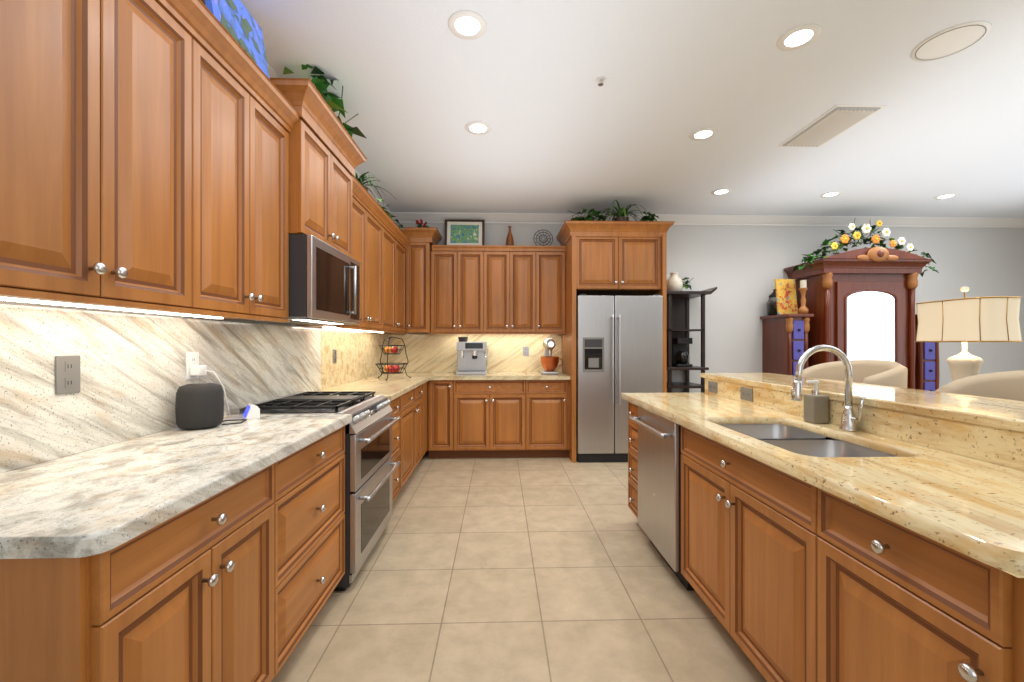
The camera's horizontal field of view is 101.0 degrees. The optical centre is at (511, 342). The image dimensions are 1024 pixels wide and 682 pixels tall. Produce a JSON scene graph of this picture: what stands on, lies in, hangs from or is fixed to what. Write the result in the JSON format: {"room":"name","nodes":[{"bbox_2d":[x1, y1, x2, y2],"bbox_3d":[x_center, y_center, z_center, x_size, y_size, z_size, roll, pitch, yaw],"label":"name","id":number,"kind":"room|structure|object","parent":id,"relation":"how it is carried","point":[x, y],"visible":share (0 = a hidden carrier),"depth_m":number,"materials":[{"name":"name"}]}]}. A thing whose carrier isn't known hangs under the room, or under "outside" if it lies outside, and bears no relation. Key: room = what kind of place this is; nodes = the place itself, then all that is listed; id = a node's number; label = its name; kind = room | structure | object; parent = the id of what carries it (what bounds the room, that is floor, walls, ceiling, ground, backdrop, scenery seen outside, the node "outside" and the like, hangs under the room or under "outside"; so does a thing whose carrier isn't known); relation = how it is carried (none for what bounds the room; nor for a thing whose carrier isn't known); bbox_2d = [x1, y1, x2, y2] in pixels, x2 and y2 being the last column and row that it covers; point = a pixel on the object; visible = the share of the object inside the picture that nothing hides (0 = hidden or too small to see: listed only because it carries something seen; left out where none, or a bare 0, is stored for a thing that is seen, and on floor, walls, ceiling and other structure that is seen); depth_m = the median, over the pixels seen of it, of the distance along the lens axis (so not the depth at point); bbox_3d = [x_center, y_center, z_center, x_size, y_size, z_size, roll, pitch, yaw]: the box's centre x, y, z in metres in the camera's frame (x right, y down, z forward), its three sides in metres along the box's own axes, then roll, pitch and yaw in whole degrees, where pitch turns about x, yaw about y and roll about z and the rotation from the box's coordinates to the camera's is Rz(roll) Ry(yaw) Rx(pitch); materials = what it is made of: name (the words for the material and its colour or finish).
{"room":"kitchen","nodes":[
{"label":"kitchen","id":0,"kind":"room"},
{"bbox_2d":[0,300,385,414],"bbox_3d":[-1.492,-0.155,1.381,0.100,2.870,7.850,0,0,-2],"label":"wall","id":1,"kind":"structure","parent":0,"point":[110,311],"depth_m":1.70,"materials":[{"name":"white paint"}]},
{"bbox_2d":[0,0,199,311],"bbox_3d":[-1.267,-0.639,1.130,0.328,1.038,0.675,0,0,-2],"label":"upper cabinet","id":2,"kind":"object","parent":1,"relation":"attached to","point":[190,158],"depth_m":1.14,"materials":[{"name":"brown wood"}]},
{"bbox_2d":[0,304,387,471],"bbox_3d":[-1.474,0.126,2.931,0.022,0.467,4.548,0,0,-2],"label":"backsplash","id":3,"kind":"structure","parent":1,"relation":"attached to","point":[133,368],"depth_m":1.57,"materials":[{"name":"beige stone"}]},
{"bbox_2d":[55,355,79,394],"label":"wall outlets","id":4,"kind":"object","parent":3,"relation":"attached to","point":[67,374],"depth_m":1.34,"materials":[{"name":"grey plastic"}]},
{"bbox_2d":[186,352,229,415],"label":"wall outlets","id":5,"kind":"object","parent":3,"relation":"attached to","point":[194,370],"depth_m":1.88,"materials":[{"name":"grey plastic"}]},
{"bbox_2d":[120,12,291,323],"bbox_3d":[-1.287,-0.639,1.805,0.328,1.038,0.676,0,0,-2],"label":"upper cabinet","id":6,"kind":"object","parent":1,"relation":"attached to","point":[246,128],"depth_m":1.76,"materials":[{"name":"brown wood"}]},
{"bbox_2d":[201,0,269,78],"bbox_3d":[-1.194,-1.337,1.835,0.097,0.352,0.400,0,0,-2],"label":"canvas painting","id":7,"kind":"object","parent":6,"relation":"on","point":[237,21],"visible":0.6,"depth_m":1.85,"materials":[{"name":"blue fabric"}]},
{"bbox_2d":[260,76,355,259],"bbox_3d":[-1.279,-0.949,2.523,0.388,0.779,0.757,0,0,-2],"label":"upper cabinet","id":8,"kind":"object","parent":1,"relation":"attached to","point":[323,158],"depth_m":2.35,"materials":[{"name":"brown wood"}]},
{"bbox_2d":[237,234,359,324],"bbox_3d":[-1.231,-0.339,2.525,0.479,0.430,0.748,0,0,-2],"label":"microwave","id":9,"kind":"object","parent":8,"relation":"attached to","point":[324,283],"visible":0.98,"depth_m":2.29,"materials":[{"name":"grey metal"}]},
{"bbox_2d":[267,63,390,212],"bbox_3d":[-1.398,-1.538,1.339,0.085,0.105,7.560,0,0,-2],"label":"crown molding","id":10,"kind":"structure","parent":1,"relation":"attached to","point":[272,74],"depth_m":4.25,"materials":[{"name":"white"}]},
{"bbox_2d":[292,184,367,331],"bbox_3d":[-1.327,-0.639,3.141,0.328,1.038,0.478,0,0,-2],"label":"upper cabinet","id":11,"kind":"object","parent":1,"relation":"attached to","point":[361,200],"depth_m":3.29,"materials":[{"name":"brown wood"}]},
{"bbox_2d":[328,200,383,331],"bbox_3d":[-1.340,-0.639,3.584,0.328,1.038,0.567,0,0,-2],"label":"upper cabinet","id":12,"kind":"object","parent":1,"relation":"attached to","point":[375,217],"depth_m":3.65,"materials":[{"name":"brown wood"}]},
{"bbox_2d":[384,216,395,331],"bbox_3d":[-1.356,-0.639,4.108,0.328,1.038,0.482,0,0,-2],"label":"upper cabinet","id":13,"kind":"object","parent":1,"relation":"attached to","point":[389,228],"depth_m":4.12,"materials":[{"name":"brown wood"}]},
{"bbox_2d":[396,232,407,331],"bbox_3d":[-1.370,-0.639,4.590,0.328,1.038,0.482,0,0,-2],"label":"upper cabinet","id":14,"kind":"object","parent":1,"relation":"attached to","point":[401,244],"depth_m":4.62,"materials":[{"name":"brown wood"}]},
{"bbox_2d":[356,160,396,199],"bbox_3d":[-1.099,-1.263,3.314,0.322,0.173,0.235,0,0,-2],"label":"plant","id":15,"kind":"object","parent":0,"relation":"attached to","point":[360,180],"depth_m":3.34,"materials":[{"name":"green plant"}]},
{"bbox_2d":[271,448,766,681],"bbox_3d":[3.456,1.330,1.528,10.000,0.100,7.850,0,0,-2],"label":"floor","id":16,"kind":"structure","parent":0,"point":[542,569],"depth_m":2.13,"materials":[{"name":"tile"}]},
{"bbox_2d":[0,464,279,681],"bbox_3d":[-1.125,0.840,1.136,0.613,0.877,0.662,0,0,-2],"label":"base cabinet","id":17,"kind":"object","parent":16,"relation":"on","point":[195,597],"depth_m":1.00,"materials":[{"name":"brown wood"}]},
{"bbox_2d":[0,412,351,559],"bbox_3d":[-1.118,0.380,1.461,0.647,0.040,1.367,0,0,-2],"label":"countertop","id":18,"kind":"structure","parent":17,"relation":"on","point":[93,503],"depth_m":1.11,"materials":[{"name":"beige stone"}]},
{"bbox_2d":[175,383,246,429],"bbox_3d":[-1.311,0.266,1.841,0.207,0.185,0.247,0,0,-2],"label":"smart speaker","id":19,"kind":"object","parent":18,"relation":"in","point":[198,406],"visible":1,"depth_m":1.74},
{"bbox_2d":[243,403,259,419],"bbox_3d":[-1.261,0.328,2.043,0.061,0.062,0.120,0,0,-37],"label":"smart display","id":20,"kind":"object","parent":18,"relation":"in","point":[252,411],"visible":0.95,"depth_m":2.00,"materials":[{"name":"white plastic"}]},
{"bbox_2d":[280,424,346,668],"bbox_3d":[-1.145,0.840,1.805,0.613,0.877,0.678,0,0,-2],"label":"base cabinet","id":21,"kind":"object","parent":16,"relation":"on","point":[312,479],"depth_m":1.76,"materials":[{"name":"brown wood"}]},
{"bbox_2d":[230,391,400,590],"bbox_3d":[-1.095,0.801,2.529,0.692,0.954,0.748,0,0,-2],"label":"range","id":22,"kind":"object","parent":16,"relation":"on","point":[369,469],"visible":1,"depth_m":2.34,"materials":[{"name":"grey metal"}]},
{"bbox_2d":[389,400,403,501],"bbox_3d":[-1.184,0.840,3.138,0.613,0.877,0.456,0,0,-2],"label":"base cabinet","id":23,"kind":"object","parent":16,"relation":"on","point":[397,406],"depth_m":3.28,"materials":[{"name":"brown wood"}]},
{"bbox_2d":[404,400,415,483],"bbox_3d":[-1.199,0.840,3.641,0.613,0.877,0.550,0,0,-2],"label":"base cabinet","id":24,"kind":"object","parent":16,"relation":"on","point":[409,405],"depth_m":3.70,"materials":[{"name":"brown wood"}]},
{"bbox_2d":[416,400,423,465],"bbox_3d":[-1.213,0.840,4.115,0.613,0.877,0.399,0,0,-2],"label":"base cabinet","id":25,"kind":"object","parent":16,"relation":"on","point":[419,403],"depth_m":4.17,"materials":[{"name":"brown wood"}]},
{"bbox_2d":[424,400,427,453],"bbox_3d":[-1.223,0.840,4.448,0.613,0.877,0.267,0,0,-2],"label":"base cabinet","id":26,"kind":"object","parent":16,"relation":"on","point":[425,401],"depth_m":4.50,"materials":[{"name":"brown wood"}]},
{"bbox_2d":[428,400,455,457],"bbox_3d":[-0.789,0.840,4.898,0.284,0.877,0.601,0,0,-2],"label":"base cabinet","id":27,"kind":"object","parent":16,"relation":"on","point":[441,413],"depth_m":4.60,"materials":[{"name":"brown wood"}]},
{"bbox_2d":[456,400,527,457],"bbox_3d":[-0.253,0.840,4.914,0.789,0.877,0.601,0,0,-2],"label":"base cabinet","id":28,"kind":"object","parent":16,"relation":"on","point":[484,428],"depth_m":4.62,"materials":[{"name":"brown wood"}]},
{"bbox_2d":[320,372,575,399],"bbox_3d":[-0.434,0.380,4.084,2.169,0.040,2.304,0,0,-2],"label":"countertop","id":29,"kind":"structure","parent":28,"relation":"on","point":[421,385],"depth_m":4.61,"materials":[{"name":"beige stone"}]},
{"bbox_2d":[375,337,410,379],"bbox_3d":[-1.204,0.147,4.227,0.344,0.424,0.358,0,0,-2],"label":"fruit basket","id":30,"kind":"object","parent":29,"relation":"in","point":[391,368],"visible":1,"depth_m":4.22,"materials":[{"name":"black metal"}]},
{"bbox_2d":[456,337,486,374],"bbox_3d":[-0.462,0.144,4.953,0.350,0.430,0.411,0,0,-2],"label":"espresso machine","id":31,"kind":"object","parent":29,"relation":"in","point":[471,358],"visible":1,"depth_m":4.90,"materials":[{"name":"metal"}]},
{"bbox_2d":[540,338,562,373],"bbox_3d":[0.459,0.151,4.961,0.266,0.416,0.345,0,0,-2],"label":"stand mixer","id":32,"kind":"object","parent":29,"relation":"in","point":[549,362],"visible":1,"depth_m":4.84,"materials":[{"name":"silver metal"}]},
{"bbox_2d":[528,400,571,459],"bbox_3d":[0.385,0.840,4.933,0.487,0.877,0.601,0,0,-2],"label":"base cabinet","id":33,"kind":"object","parent":16,"relation":"on","point":[549,421],"depth_m":4.64,"materials":[{"name":"brown wood"}]},
{"bbox_2d":[576,294,661,461],"bbox_3d":[1.147,0.377,4.841,0.912,1.799,0.810,0,0,-2],"label":"refrigerator","id":34,"kind":"object","parent":16,"relation":"on","point":[618,345],"visible":0.85,"depth_m":4.50,"materials":[{"name":"grey metal"}]},
{"bbox_2d":[629,406,694,590],"bbox_3d":[1.083,0.841,2.453,0.646,0.871,0.582,0,0,-2],"label":"dishwasher","id":35,"kind":"object","parent":16,"relation":"on","point":[659,480],"visible":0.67,"depth_m":2.33,"materials":[{"name":"grey metal"}]},
{"bbox_2d":[667,287,716,392],"bbox_3d":[2.008,0.317,5.062,0.665,1.923,0.480,0,0,-2],"label":"shelf unit","id":36,"kind":"object","parent":16,"relation":"on","point":[677,314],"visible":0.31,"depth_m":4.88,"materials":[{"name":"brown wood"}]},
{"bbox_2d":[667,272,692,290],"bbox_3d":[2.004,-0.720,5.089,0.344,0.245,0.215,0,0,-2],"label":"jug","id":37,"kind":"object","parent":36,"relation":"on","point":[674,282],"visible":0.9,"depth_m":5.02,"materials":[{"name":"beige ceramic"}]},
{"bbox_2d":[672,338,692,366],"bbox_3d":[2.030,0.110,5.082,0.180,0.339,0.240,0,0,-2],"label":"coffee maker","id":38,"kind":"object","parent":36,"relation":"on","point":[680,356],"visible":0.94,"depth_m":5.00,"materials":[{"name":"black"}]},
{"bbox_2d":[760,314,813,375],"bbox_3d":[3.292,0.471,5.082,0.313,1.613,0.515,0,0,-2],"label":"chest","id":39,"kind":"object","parent":16,"relation":"on","point":[784,342],"visible":0.38,"depth_m":4.92,"materials":[{"name":"brown wood"}]},
{"bbox_2d":[767,289,776,315],"bbox_3d":[3.247,-0.502,5.219,0.170,0.331,0.170,0,0,-2],"label":"shell jar","id":40,"kind":"object","parent":39,"relation":"on","point":[771,306],"visible":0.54,"depth_m":5.18,"materials":[{"name":"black glass"}]},
{"bbox_2d":[775,279,797,314],"bbox_3d":[3.310,-0.556,5.096,0.240,0.439,0.076,0,0,-2],"label":"picture frame","id":41,"kind":"object","parent":39,"relation":"on","point":[786,297],"visible":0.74,"depth_m":5.08,"materials":[{"name":"paper"}]},
{"bbox_2d":[798,280,808,313],"bbox_3d":[3.381,-0.532,4.902,0.100,0.391,0.100,0,0,-2],"label":"candle holder","id":42,"kind":"object","parent":39,"relation":"on","point":[803,308],"visible":0.96,"depth_m":4.88,"materials":[{"name":"brown wood"}]},
{"bbox_2d":[621,377,1023,681],"bbox_3d":[1.196,0.764,1.896,0.736,1.028,2.280,0,0,-2],"label":"kitchen island","id":43,"kind":"object","parent":16,"relation":"on","point":[885,543],"depth_m":1.24,"materials":[{"name":"brown wood"}]},
{"bbox_2d":[708,381,716,392],"label":"wall outlets","id":44,"kind":"object","parent":43,"relation":"attached to","point":[712,386],"depth_m":2.92,"materials":[{"name":"grey plastic"}]},
{"bbox_2d":[740,387,752,401],"label":"wall outlets","id":45,"kind":"object","parent":43,"relation":"attached to","point":[745,393],"depth_m":2.52,"materials":[{"name":"grey plastic"}]},
{"bbox_2d":[804,380,828,422],"bbox_3d":[1.376,0.265,1.917,0.074,0.189,0.068,0,0,-2],"label":"soap dispenser","id":46,"kind":"object","parent":43,"relation":"on","point":[816,406],"visible":0.98,"depth_m":1.89,"materials":[{"name":"beige ceramic"}]},
{"bbox_2d":[790,345,865,431],"bbox_3d":[1.284,0.183,1.720,0.272,0.352,0.098,0,0,-2],"label":"faucet","id":47,"kind":"object","parent":43,"relation":"on","point":[850,420],"visible":0.98,"depth_m":1.73,"materials":[{"name":"silver metal"}]},
{"bbox_2d":[701,373,1023,424],"bbox_3d":[1.665,0.234,1.885,0.500,0.032,2.430,0,0,-2],"label":"island countertop","id":48,"kind":"structure","parent":43,"relation":"on","point":[1003,411],"depth_m":1.69,"materials":[{"name":"beige stone"}]},
{"bbox_2d":[802,360,907,387],"bbox_3d":[2.325,0.699,2.930,0.606,1.159,0.627,0,0,-2],"label":"bar stool","id":49,"kind":"object","parent":16,"relation":"on","point":[884,373],"visible":0.02,"depth_m":3.01,"materials":[{"name":"beige fabric"}]},
{"bbox_2d":[784,220,938,388],"bbox_3d":[4.083,-0.084,5.014,1.565,2.724,0.699,0,0,-2],"label":"armoire","id":50,"kind":"object","parent":16,"relation":"on","point":[860,304],"visible":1,"depth_m":4.80,"materials":[{"name":"brown wood"}]},
{"bbox_2d":[915,314,939,390],"bbox_3d":[4.848,0.471,5.129,0.313,1.613,0.515,0,0,-2],"label":"chest","id":51,"kind":"object","parent":16,"relation":"on","point":[927,373],"visible":0.23,"depth_m":4.91,"materials":[{"name":"brown wood"}]},
{"bbox_2d":[935,370,1023,400],"bbox_3d":[2.285,0.699,1.869,0.607,1.159,0.628,0,0,-2],"label":"bar stool","id":52,"kind":"object","parent":16,"relation":"on","point":[1008,385],"visible":0.02,"depth_m":2.09,"materials":[{"name":"beige fabric"}]},
{"bbox_3d":[2.935,0.899,2.588,0.420,0.758,1.100,0,0,-2],"label":"console table","id":53,"kind":"object","parent":16,"relation":"on","visible":0},
{"bbox_2d":[915,286,1022,381],"bbox_3d":[2.901,0.078,2.707,0.308,0.882,0.478,0,0,-2],"label":"table lamp","id":54,"kind":"object","parent":53,"relation":"on","point":[964,320],"visible":0.83,"depth_m":2.60,"materials":[{"name":"beige fabric"}]},
{"bbox_2d":[580,208,595,231],"bbox_3d":[1.026,-1.410,4.885,0.402,0.242,0.422,0,0,-2],"label":"potted plant","id":55,"kind":"object","parent":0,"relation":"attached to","point":[585,226],"depth_m":4.55,"materials":[{"name":"brown wood"}]},
{"bbox_2d":[592,200,631,231],"bbox_3d":[1.089,-1.411,4.581,0.294,0.257,0.438,0,0,-2],"label":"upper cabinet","id":56,"kind":"object","parent":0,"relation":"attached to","point":[618,225],"depth_m":4.55,"materials":[{"name":"brown wood"}]},
{"bbox_2d":[567,199,659,234],"bbox_3d":[1.133,-1.400,4.721,1.065,0.280,0.756,0,0,-2],"label":"plant","id":57,"kind":"object","parent":56,"relation":"on","point":[621,221],"depth_m":4.54,"materials":[{"name":"green plant"}]},
{"bbox_2d":[240,0,1023,217],"bbox_3d":[3.456,-1.640,1.528,10.000,0.100,7.850,0,0,-2],"label":"ceiling","id":58,"kind":"structure","parent":0,"point":[421,83],"depth_m":2.78,"materials":[{"name":"white paint"}]},
{"bbox_2d":[448,10,486,39],"bbox_3d":[-0.223,-1.587,2.114,0.195,0.004,0.195,0,0,-41],"label":"recessed light","id":59,"kind":"object","parent":58,"relation":"in","point":[467,25],"depth_m":2.10,"materials":[{"name":"white"}]},
{"bbox_2d":[465,121,490,134],"bbox_3d":[-0.250,-1.587,3.124,0.195,0.004,0.195,0,0,-8],"label":"recessed light","id":60,"kind":"object","parent":58,"relation":"in","point":[475,127],"depth_m":3.12,"materials":[{"name":"white"}]},
{"bbox_2d":[596,76,605,85],"bbox_3d":[0.535,-1.574,2.547,0.060,0.032,0.060,0,0,-2],"label":"sprinkler","id":61,"kind":"object","parent":58,"relation":"attached to","point":[600,80],"visible":1,"depth_m":2.54,"materials":[{"name":"white metal"}]},
{"bbox_2d":[689,128,716,140],"bbox_3d":[1.455,-1.587,3.215,0.195,0.004,0.195,0,0,-8],"label":"recessed light","id":62,"kind":"object","parent":58,"relation":"in","point":[704,133],"depth_m":3.21,"materials":[{"name":"white"}]},
{"bbox_2d":[711,188,731,194],"bbox_3d":[2.199,-1.587,4.437,0.195,0.004,0.195,0,0,-41],"label":"recessed light","id":63,"kind":"object","parent":58,"relation":"in","point":[723,191],"depth_m":4.42,"materials":[{"name":"white glass"}]},
{"bbox_2d":[777,24,821,50],"bbox_3d":[1.492,-1.587,2.199,0.195,0.004,0.195,0,0,-8],"label":"recessed light","id":64,"kind":"object","parent":58,"relation":"in","point":[801,36],"depth_m":2.19,"materials":[{"name":"white"}]},
{"bbox_2d":[820,191,841,197],"bbox_3d":[3.408,-1.587,4.513,0.195,0.004,0.195,0,0,-8],"label":"recessed light","id":65,"kind":"object","parent":58,"relation":"in","point":[834,193],"depth_m":4.51,"materials":[{"name":"white"}]},
{"bbox_2d":[778,105,886,146],"bbox_3d":[2.329,-1.580,3.120,0.340,0.019,0.600,0,0,-2],"label":"ceiling vent","id":66,"kind":"object","parent":58,"relation":"in","point":[831,124],"visible":1,"depth_m":3.06,"materials":[{"name":"grey metal"}]},
{"bbox_2d":[933,193,958,199],"bbox_3d":[4.696,-1.587,4.571,0.195,0.004,0.195,0,0,-41],"label":"recessed light","id":67,"kind":"object","parent":58,"relation":"in","point":[944,196],"depth_m":4.57,"materials":[{"name":"white"}]},
{"bbox_2d":[910,21,991,61],"bbox_3d":[2.311,-1.586,2.232,0.300,0.008,0.300,0,0,-2],"label":"ceiling speaker","id":68,"kind":"object","parent":58,"relation":"attached to","point":[950,41],"visible":1,"depth_m":2.22,"materials":[{"name":"white plastic"}]},
{"bbox_2d":[624,204,658,227],"bbox_3d":[1.326,-1.407,4.564,0.355,0.215,0.433,0,0,-2],"label":"potted plant","id":69,"kind":"object","parent":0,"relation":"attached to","point":[643,223],"depth_m":4.57,"materials":[{"name":"green plant"}]},
{"bbox_2d":[386,223,1023,392],"bbox_3d":[3.341,-0.155,5.402,10.000,2.870,0.100,0,0,-2],"label":"wall","id":70,"kind":"structure","parent":0,"point":[741,268],"depth_m":5.35,"materials":[{"name":"white paint"}]},
{"bbox_2d":[408,228,435,335],"bbox_3d":[-1.082,-0.709,5.019,0.265,1.178,0.398,0,0,-2],"label":"upper cabinet","id":71,"kind":"object","parent":70,"relation":"attached to","point":[420,240],"depth_m":4.82,"materials":[{"name":"brown wood"}]},
{"bbox_2d":[428,244,483,335],"bbox_3d":[-0.642,-0.624,5.052,0.613,1.008,0.301,0,0,-2],"label":"upper cabinet","id":72,"kind":"object","parent":70,"relation":"attached to","point":[457,270],"depth_m":4.91,"materials":[{"name":"brown wood"}]},
{"bbox_2d":[444,219,484,244],"bbox_3d":[-0.572,-1.314,5.104,0.480,0.369,0.078,0,0,-2],"label":"picture frame","id":73,"kind":"object","parent":72,"relation":"on","point":[463,232],"visible":0.76,"depth_m":5.09,"materials":[{"name":"brown"}]},
{"bbox_2d":[388,336,559,371],"bbox_3d":[-0.456,0.126,5.225,2.146,0.467,0.023,0,0,-2],"label":"backsplash","id":74,"kind":"structure","parent":70,"relation":"attached to","point":[424,353],"depth_m":5.21,"materials":[{"name":"beige stone"}]},
{"bbox_2d":[484,245,535,335],"bbox_3d":[-0.031,-0.624,5.070,0.610,1.008,0.301,0,0,-2],"label":"upper cabinet","id":75,"kind":"object","parent":70,"relation":"attached to","point":[509,270],"depth_m":4.93,"materials":[{"name":"brown wood"}]},
{"bbox_2d":[506,226,513,244],"bbox_3d":[-0.026,-1.270,5.082,0.100,0.280,0.100,0,0,-2],"label":"bottle","id":76,"kind":"object","parent":75,"relation":"on","point":[509,240],"visible":0.67,"depth_m":5.05,"materials":[{"name":"brown ceramic"}]},
{"bbox_2d":[536,244,567,335],"bbox_3d":[0.449,-0.624,5.085,0.350,1.008,0.301,0,0,-2],"label":"upper cabinet","id":77,"kind":"object","parent":70,"relation":"attached to","point":[551,261],"depth_m":4.94,"materials":[{"name":"brown wood"}]},
{"bbox_2d":[533,230,552,245],"bbox_3d":[0.378,-1.256,5.128,0.238,0.247,0.096,0,0,-2],"label":"decor","id":78,"kind":"object","parent":77,"relation":"on","point":[539,238],"visible":0.85,"depth_m":5.11,"materials":[{"name":"black metal"}]},
{"bbox_2d":[568,232,663,295],"bbox_3d":[1.144,-0.875,4.915,0.934,0.590,0.681,0,0,-2],"label":"upper cabinet","id":79,"kind":"object","parent":70,"relation":"attached to","point":[599,263],"depth_m":4.58,"materials":[{"name":"brown wood"}]},
{"bbox_2d":[391,212,1023,227],"bbox_3d":[3.344,-1.538,5.310,9.800,0.105,0.085,0,0,-2],"label":"crown molding","id":80,"kind":"structure","parent":70,"relation":"attached to","point":[558,218],"depth_m":5.29,"materials":[{"name":"white paint"}]}
]}

